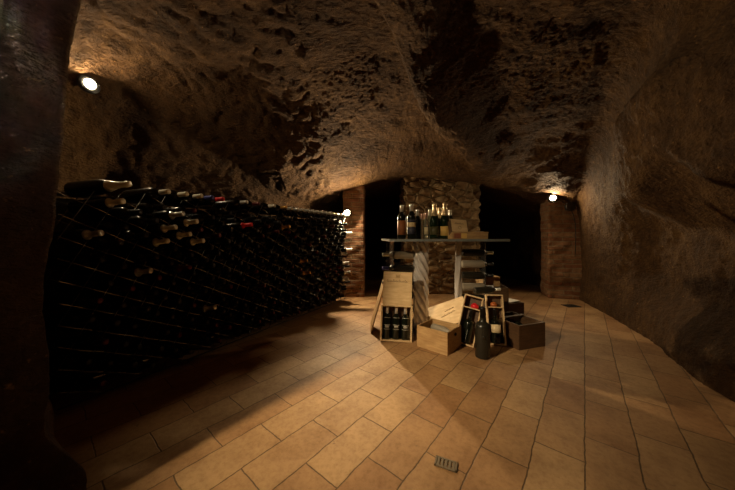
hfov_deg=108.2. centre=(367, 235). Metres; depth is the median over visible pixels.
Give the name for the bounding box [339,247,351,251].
wine bottle
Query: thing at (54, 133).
wall
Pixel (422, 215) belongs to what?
wine bottle
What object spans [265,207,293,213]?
wine bottle
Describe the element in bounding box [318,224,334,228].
wine bottle
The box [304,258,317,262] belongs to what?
wine bottle
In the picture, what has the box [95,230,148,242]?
wine bottle
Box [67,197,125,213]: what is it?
wine bottle
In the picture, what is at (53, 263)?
wine bottle
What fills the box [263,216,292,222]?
wine bottle
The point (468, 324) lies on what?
wine bottle
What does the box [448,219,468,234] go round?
wooden box
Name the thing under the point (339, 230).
wine bottle
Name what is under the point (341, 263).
wine bottle
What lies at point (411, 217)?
wine bottle
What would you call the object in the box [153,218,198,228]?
wine bottle
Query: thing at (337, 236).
wine bottle
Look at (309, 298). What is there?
wine bottle
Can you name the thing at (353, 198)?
brick pier
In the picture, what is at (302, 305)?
wine bottle
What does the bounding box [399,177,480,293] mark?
stone wall
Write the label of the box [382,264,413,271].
wine bottle
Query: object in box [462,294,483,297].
wine bottle
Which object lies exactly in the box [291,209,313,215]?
wine bottle
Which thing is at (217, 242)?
wine bottle
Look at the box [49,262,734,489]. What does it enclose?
floor
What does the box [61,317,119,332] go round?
wine bottle
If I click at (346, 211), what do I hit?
wall lamp
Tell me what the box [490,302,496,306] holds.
stopper
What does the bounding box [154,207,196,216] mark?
wine bottle
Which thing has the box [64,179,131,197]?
wine bottle
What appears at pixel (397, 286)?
case
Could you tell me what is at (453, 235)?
wooden box
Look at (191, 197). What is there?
wine bottle
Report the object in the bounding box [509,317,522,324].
wine bottle
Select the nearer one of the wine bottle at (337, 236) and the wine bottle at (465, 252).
the wine bottle at (465, 252)
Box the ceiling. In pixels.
[69,0,708,211]
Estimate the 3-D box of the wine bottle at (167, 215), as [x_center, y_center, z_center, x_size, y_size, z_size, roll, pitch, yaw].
[-1.365,-0.124,1.770,0.301,0.095,0.075,0,0,4]
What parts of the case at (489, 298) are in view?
panel, panel, panel, panel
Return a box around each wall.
[0,0,330,489]
[327,198,540,285]
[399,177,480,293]
[560,0,734,401]
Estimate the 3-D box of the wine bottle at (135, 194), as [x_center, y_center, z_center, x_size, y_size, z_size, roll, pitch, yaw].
[-1.428,-0.270,1.728,0.301,0.090,0.074,0,0,4]
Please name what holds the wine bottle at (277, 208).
on the wine rack
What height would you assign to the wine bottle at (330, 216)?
0.090 m
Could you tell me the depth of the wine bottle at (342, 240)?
3.65 m
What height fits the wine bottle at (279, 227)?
0.095 m
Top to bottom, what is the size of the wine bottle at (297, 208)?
0.090 m
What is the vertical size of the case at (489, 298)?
0.418 m
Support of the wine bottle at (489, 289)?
on the case at (468, 299)
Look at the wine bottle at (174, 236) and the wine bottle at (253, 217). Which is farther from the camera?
the wine bottle at (253, 217)
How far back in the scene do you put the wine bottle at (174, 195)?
1.80 m
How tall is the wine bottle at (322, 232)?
0.086 m
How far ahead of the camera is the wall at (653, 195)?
1.80 m
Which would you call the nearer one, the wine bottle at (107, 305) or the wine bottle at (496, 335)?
the wine bottle at (107, 305)
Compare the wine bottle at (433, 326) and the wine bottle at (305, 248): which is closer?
the wine bottle at (433, 326)
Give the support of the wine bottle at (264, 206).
on the wine rack
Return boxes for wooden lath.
[499,314,523,318]
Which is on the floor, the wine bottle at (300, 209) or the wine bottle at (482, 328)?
the wine bottle at (482, 328)
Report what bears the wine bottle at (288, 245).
in the wine rack
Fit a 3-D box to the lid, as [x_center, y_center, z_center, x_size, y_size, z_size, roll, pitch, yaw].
[0.741,0.726,2.492,0.413,0.298,0.258,0,0,20]
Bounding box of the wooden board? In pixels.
[370,280,383,332]
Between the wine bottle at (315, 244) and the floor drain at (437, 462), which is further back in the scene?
the wine bottle at (315, 244)
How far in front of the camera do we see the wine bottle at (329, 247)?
3.41 m
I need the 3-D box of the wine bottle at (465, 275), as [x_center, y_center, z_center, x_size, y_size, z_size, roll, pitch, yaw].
[1.089,0.390,2.628,0.299,0.074,0.074,0,0,3]
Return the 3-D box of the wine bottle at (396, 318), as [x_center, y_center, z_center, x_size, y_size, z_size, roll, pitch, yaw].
[0.247,0.758,2.313,0.067,0.273,0.093,0,0,17]
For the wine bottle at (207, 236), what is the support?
in the wine rack
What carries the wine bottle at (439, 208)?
on the glass table
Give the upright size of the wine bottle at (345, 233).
0.095 m
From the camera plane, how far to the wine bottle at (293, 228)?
2.82 m
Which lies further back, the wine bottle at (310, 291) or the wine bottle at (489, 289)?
the wine bottle at (310, 291)
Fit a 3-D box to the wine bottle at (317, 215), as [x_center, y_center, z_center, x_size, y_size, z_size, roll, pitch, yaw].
[-0.644,-0.269,3.268,0.301,0.090,0.075,0,0,5]
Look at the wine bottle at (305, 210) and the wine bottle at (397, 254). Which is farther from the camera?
the wine bottle at (305, 210)
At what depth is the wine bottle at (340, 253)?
3.57 m
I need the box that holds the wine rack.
[42,191,346,410]
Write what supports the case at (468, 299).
on the floor
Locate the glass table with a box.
[382,238,509,333]
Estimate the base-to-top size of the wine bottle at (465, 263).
0.074 m
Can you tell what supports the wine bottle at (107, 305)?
in the wine rack
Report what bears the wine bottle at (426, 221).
on the glass table
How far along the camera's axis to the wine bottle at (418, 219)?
2.59 m
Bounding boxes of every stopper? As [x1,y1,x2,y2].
[471,303,478,308]
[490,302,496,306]
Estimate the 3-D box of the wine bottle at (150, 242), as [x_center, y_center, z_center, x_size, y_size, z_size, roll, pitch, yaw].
[-1.407,0.054,1.689,0.301,0.095,0.075,0,0,4]
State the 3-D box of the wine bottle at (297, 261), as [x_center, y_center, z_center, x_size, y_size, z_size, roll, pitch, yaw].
[-0.792,0.288,2.880,0.301,0.095,0.075,0,0,4]
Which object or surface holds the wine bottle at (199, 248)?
in the wine rack
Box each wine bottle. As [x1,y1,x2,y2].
[43,295,103,310]
[46,254,105,269]
[50,228,104,245]
[55,278,113,292]
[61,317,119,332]
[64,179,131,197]
[65,237,123,251]
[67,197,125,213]
[69,300,126,313]
[72,222,128,234]
[87,207,142,221]
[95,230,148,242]
[99,267,152,280]
[107,216,158,227]
[116,202,165,213]
[119,237,169,251]
[121,187,170,201]
[129,223,177,235]
[138,210,184,223]
[146,190,188,202]
[149,231,191,241]
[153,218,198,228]
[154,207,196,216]
[160,237,204,248]
[164,192,203,204]
[168,226,202,233]
[174,213,214,222]
[174,304,216,315]
[175,195,213,205]
[178,244,213,253]
[183,232,220,240]
[185,309,225,317]
[186,195,224,206]
[189,220,224,229]
[198,238,230,246]
[205,216,235,223]
[207,298,238,307]
[212,199,248,208]
[216,303,246,310]
[218,222,252,230]
[227,201,259,210]
[228,218,261,222]
[243,203,275,211]
[245,214,269,219]
[247,223,269,230]
[257,204,286,212]
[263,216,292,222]
[264,295,291,301]
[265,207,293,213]
[268,242,297,248]
[269,224,290,230]
[271,206,298,214]
[280,207,303,214]
[283,208,308,215]
[283,225,303,231]
[283,271,310,277]
[286,217,304,223]
[287,258,307,265]
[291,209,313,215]
[291,302,310,308]
[292,296,318,302]
[294,209,318,216]
[294,262,311,268]
[296,275,311,279]
[299,247,312,251]
[300,289,319,293]
[301,210,322,216]
[301,291,324,295]
[302,238,319,243]
[303,211,326,217]
[303,279,323,285]
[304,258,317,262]
[305,242,323,247]
[305,250,317,254]
[305,269,320,274]
[310,211,330,217]
[311,227,325,231]
[313,234,325,238]
[313,245,336,250]
[314,286,330,290]
[316,212,338,218]
[316,242,332,247]
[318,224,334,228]
[318,231,331,235]
[318,252,332,257]
[318,278,333,282]
[321,260,331,264]
[325,228,337,231]
[326,238,338,242]
[326,263,336,267]
[327,251,346,257]
[328,221,338,224]
[330,255,346,258]
[332,235,345,238]
[332,285,345,289]
[333,228,346,232]
[333,261,348,265]
[334,271,350,275]
[334,277,348,282]
[337,238,350,242]
[339,231,351,235]
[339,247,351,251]
[382,251,413,258]
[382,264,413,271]
[383,306,390,338]
[392,307,399,339]
[397,205,405,238]
[401,307,408,339]
[407,204,415,238]
[416,209,420,238]
[421,214,423,238]
[423,213,428,238]
[428,209,430,238]
[430,203,439,238]
[431,323,456,335]
[438,207,441,238]
[440,202,449,238]
[461,260,493,267]
[461,310,473,343]
[462,249,493,256]
[462,272,493,278]
[462,283,493,290]
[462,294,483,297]
[473,286,500,293]
[475,306,489,359]
[490,309,501,343]
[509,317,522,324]
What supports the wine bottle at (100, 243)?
in the wine rack
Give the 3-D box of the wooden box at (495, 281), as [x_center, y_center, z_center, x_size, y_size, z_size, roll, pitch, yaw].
[1.260,0.460,2.782,0.160,0.109,0.160,0,0,-8]
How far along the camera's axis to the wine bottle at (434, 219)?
2.50 m
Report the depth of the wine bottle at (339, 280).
3.60 m
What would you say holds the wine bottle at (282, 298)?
in the wine rack
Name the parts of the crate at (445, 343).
panel, panel, panel, panel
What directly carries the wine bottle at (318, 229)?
in the wine rack
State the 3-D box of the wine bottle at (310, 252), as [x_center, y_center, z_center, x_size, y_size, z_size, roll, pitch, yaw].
[-0.730,0.202,3.122,0.301,0.086,0.074,0,0,3]
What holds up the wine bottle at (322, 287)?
in the wine rack
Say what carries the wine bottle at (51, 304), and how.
in the wine rack
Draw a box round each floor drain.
[434,455,457,472]
[561,304,580,306]
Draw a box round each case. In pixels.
[380,271,412,342]
[458,294,483,347]
[485,294,506,345]
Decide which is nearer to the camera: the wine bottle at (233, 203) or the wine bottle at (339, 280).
the wine bottle at (233, 203)
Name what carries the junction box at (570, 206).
attached to the brick pier at (561, 271)
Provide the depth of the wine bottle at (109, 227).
1.51 m
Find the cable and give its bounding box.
[571,211,575,256]
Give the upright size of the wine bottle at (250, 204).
0.090 m
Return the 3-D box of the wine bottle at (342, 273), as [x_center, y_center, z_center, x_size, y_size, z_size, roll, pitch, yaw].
[-0.383,0.519,3.673,0.301,0.095,0.075,0,0,4]
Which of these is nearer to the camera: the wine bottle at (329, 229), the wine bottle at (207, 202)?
the wine bottle at (207, 202)
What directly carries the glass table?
on the floor
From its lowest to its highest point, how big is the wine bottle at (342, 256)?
0.086 m
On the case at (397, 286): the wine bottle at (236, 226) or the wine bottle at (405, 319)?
the wine bottle at (405, 319)
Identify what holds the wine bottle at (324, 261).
in the wine rack
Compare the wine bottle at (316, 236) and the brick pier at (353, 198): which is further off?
the brick pier at (353, 198)
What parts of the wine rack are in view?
rail, post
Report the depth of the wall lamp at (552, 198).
3.72 m
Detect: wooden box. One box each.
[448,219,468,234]
[448,232,488,238]
[486,275,499,286]
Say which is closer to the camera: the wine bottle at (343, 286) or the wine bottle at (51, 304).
the wine bottle at (51, 304)
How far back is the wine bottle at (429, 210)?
2.70 m
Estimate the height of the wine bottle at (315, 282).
0.086 m
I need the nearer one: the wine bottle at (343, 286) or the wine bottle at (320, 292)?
the wine bottle at (320, 292)
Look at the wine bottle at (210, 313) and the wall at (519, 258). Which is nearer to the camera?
the wine bottle at (210, 313)
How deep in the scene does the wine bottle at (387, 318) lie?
2.29 m
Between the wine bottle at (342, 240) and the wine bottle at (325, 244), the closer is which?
the wine bottle at (325, 244)
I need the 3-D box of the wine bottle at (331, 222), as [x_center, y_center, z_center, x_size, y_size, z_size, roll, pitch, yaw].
[-0.520,-0.155,3.481,0.301,0.086,0.074,0,0,3]
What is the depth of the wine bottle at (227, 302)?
2.14 m
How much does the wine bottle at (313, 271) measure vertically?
0.086 m
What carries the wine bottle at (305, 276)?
in the wine rack
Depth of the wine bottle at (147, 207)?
1.67 m
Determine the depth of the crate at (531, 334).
2.15 m
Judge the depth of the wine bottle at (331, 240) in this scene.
3.46 m
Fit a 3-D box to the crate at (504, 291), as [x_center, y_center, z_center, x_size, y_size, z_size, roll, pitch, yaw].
[1.314,0.708,2.755,0.200,0.385,0.220,0,0,8]
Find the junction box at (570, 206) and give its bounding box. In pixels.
[564,202,575,210]
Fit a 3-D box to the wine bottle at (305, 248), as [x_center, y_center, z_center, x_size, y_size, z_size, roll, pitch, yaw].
[-0.776,0.157,3.044,0.301,0.086,0.074,0,0,3]
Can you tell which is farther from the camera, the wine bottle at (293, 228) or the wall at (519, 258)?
the wall at (519, 258)
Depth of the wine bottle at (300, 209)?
2.87 m
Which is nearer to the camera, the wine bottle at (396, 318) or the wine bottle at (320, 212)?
the wine bottle at (396, 318)
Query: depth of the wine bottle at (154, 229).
1.70 m
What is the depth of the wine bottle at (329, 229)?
3.41 m
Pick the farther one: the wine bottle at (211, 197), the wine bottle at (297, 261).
the wine bottle at (297, 261)
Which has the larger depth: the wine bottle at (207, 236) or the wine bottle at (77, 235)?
the wine bottle at (207, 236)
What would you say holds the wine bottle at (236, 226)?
in the wine rack
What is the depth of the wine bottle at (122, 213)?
1.54 m
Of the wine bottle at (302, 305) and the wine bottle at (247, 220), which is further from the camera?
the wine bottle at (302, 305)
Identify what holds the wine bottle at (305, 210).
on the wine rack
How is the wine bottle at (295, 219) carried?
in the wine rack
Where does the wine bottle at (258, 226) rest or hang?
in the wine rack
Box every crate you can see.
[417,318,460,355]
[487,284,508,311]
[498,312,544,349]
[509,301,523,313]
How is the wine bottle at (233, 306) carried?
in the wine rack
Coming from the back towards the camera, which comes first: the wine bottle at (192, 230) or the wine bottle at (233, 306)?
the wine bottle at (233, 306)
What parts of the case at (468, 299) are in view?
panel, panel, panel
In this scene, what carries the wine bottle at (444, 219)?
on the glass table
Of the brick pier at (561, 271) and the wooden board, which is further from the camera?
the brick pier at (561, 271)
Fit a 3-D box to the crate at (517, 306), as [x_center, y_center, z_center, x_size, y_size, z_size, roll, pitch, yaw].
[1.565,0.818,3.026,0.270,0.165,0.260,0,0,-14]
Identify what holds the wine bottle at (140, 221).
in the wine rack
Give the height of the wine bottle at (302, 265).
0.086 m
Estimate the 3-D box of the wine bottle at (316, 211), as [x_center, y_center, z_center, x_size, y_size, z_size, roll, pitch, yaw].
[-0.722,-0.269,3.113,0.301,0.090,0.075,0,0,2]
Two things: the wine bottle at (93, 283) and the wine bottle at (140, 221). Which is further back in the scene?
the wine bottle at (140, 221)
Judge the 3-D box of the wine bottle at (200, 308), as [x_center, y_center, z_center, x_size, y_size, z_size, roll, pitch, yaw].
[-1.265,0.549,1.964,0.301,0.095,0.075,0,0,4]
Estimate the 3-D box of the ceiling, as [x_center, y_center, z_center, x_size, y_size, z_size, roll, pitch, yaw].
[0.543,-1.077,3.579,4.196,1.246,9.337,0,0,19]
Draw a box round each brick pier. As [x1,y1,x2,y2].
[342,185,364,296]
[540,200,581,299]
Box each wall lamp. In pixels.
[76,74,99,93]
[342,208,350,217]
[547,194,558,202]
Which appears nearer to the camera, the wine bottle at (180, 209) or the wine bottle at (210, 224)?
the wine bottle at (180, 209)
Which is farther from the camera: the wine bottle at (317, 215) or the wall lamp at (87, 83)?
the wine bottle at (317, 215)
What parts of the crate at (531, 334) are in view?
panel, panel, panel, panel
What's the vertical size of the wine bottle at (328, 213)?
0.090 m
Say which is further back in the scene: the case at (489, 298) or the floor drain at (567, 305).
the floor drain at (567, 305)
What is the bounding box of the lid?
[428,296,463,323]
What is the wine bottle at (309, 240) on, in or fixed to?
in the wine rack
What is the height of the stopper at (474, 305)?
0.052 m
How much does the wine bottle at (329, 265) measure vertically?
0.086 m
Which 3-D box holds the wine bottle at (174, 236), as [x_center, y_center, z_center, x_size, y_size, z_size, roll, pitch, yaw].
[-1.345,0.011,1.809,0.301,0.095,0.075,0,0,4]
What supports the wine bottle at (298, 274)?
in the wine rack
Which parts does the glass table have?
neck panel, panel, edge trim, panel, neck panel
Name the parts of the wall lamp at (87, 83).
bulb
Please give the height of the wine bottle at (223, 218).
0.086 m
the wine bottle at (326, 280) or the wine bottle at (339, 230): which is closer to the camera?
the wine bottle at (326, 280)
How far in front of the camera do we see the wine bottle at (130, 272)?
1.58 m
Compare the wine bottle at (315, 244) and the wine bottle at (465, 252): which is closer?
the wine bottle at (465, 252)
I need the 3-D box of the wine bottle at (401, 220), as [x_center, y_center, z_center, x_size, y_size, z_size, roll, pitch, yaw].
[0.318,-0.131,2.469,0.078,0.316,0.079,0,0,0]
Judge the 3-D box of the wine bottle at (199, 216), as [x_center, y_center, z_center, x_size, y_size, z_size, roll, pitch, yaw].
[-1.281,-0.124,1.970,0.301,0.086,0.074,0,0,3]
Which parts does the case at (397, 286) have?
panel, panel, panel, panel, lid, panel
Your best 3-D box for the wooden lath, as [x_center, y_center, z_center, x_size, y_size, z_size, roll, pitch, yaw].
[1.260,0.701,2.321,0.275,0.008,0.030,0,0,-22]
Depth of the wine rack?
1.63 m
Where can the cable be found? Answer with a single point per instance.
(571, 211)
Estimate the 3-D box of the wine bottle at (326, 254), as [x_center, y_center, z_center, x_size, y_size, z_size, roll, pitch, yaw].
[-0.593,0.249,3.401,0.301,0.086,0.074,0,0,3]
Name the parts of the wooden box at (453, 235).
lid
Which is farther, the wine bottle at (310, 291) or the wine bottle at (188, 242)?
the wine bottle at (310, 291)
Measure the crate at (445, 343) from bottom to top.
0.172 m
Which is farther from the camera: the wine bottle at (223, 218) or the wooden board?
the wooden board
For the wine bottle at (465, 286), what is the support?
in the glass table

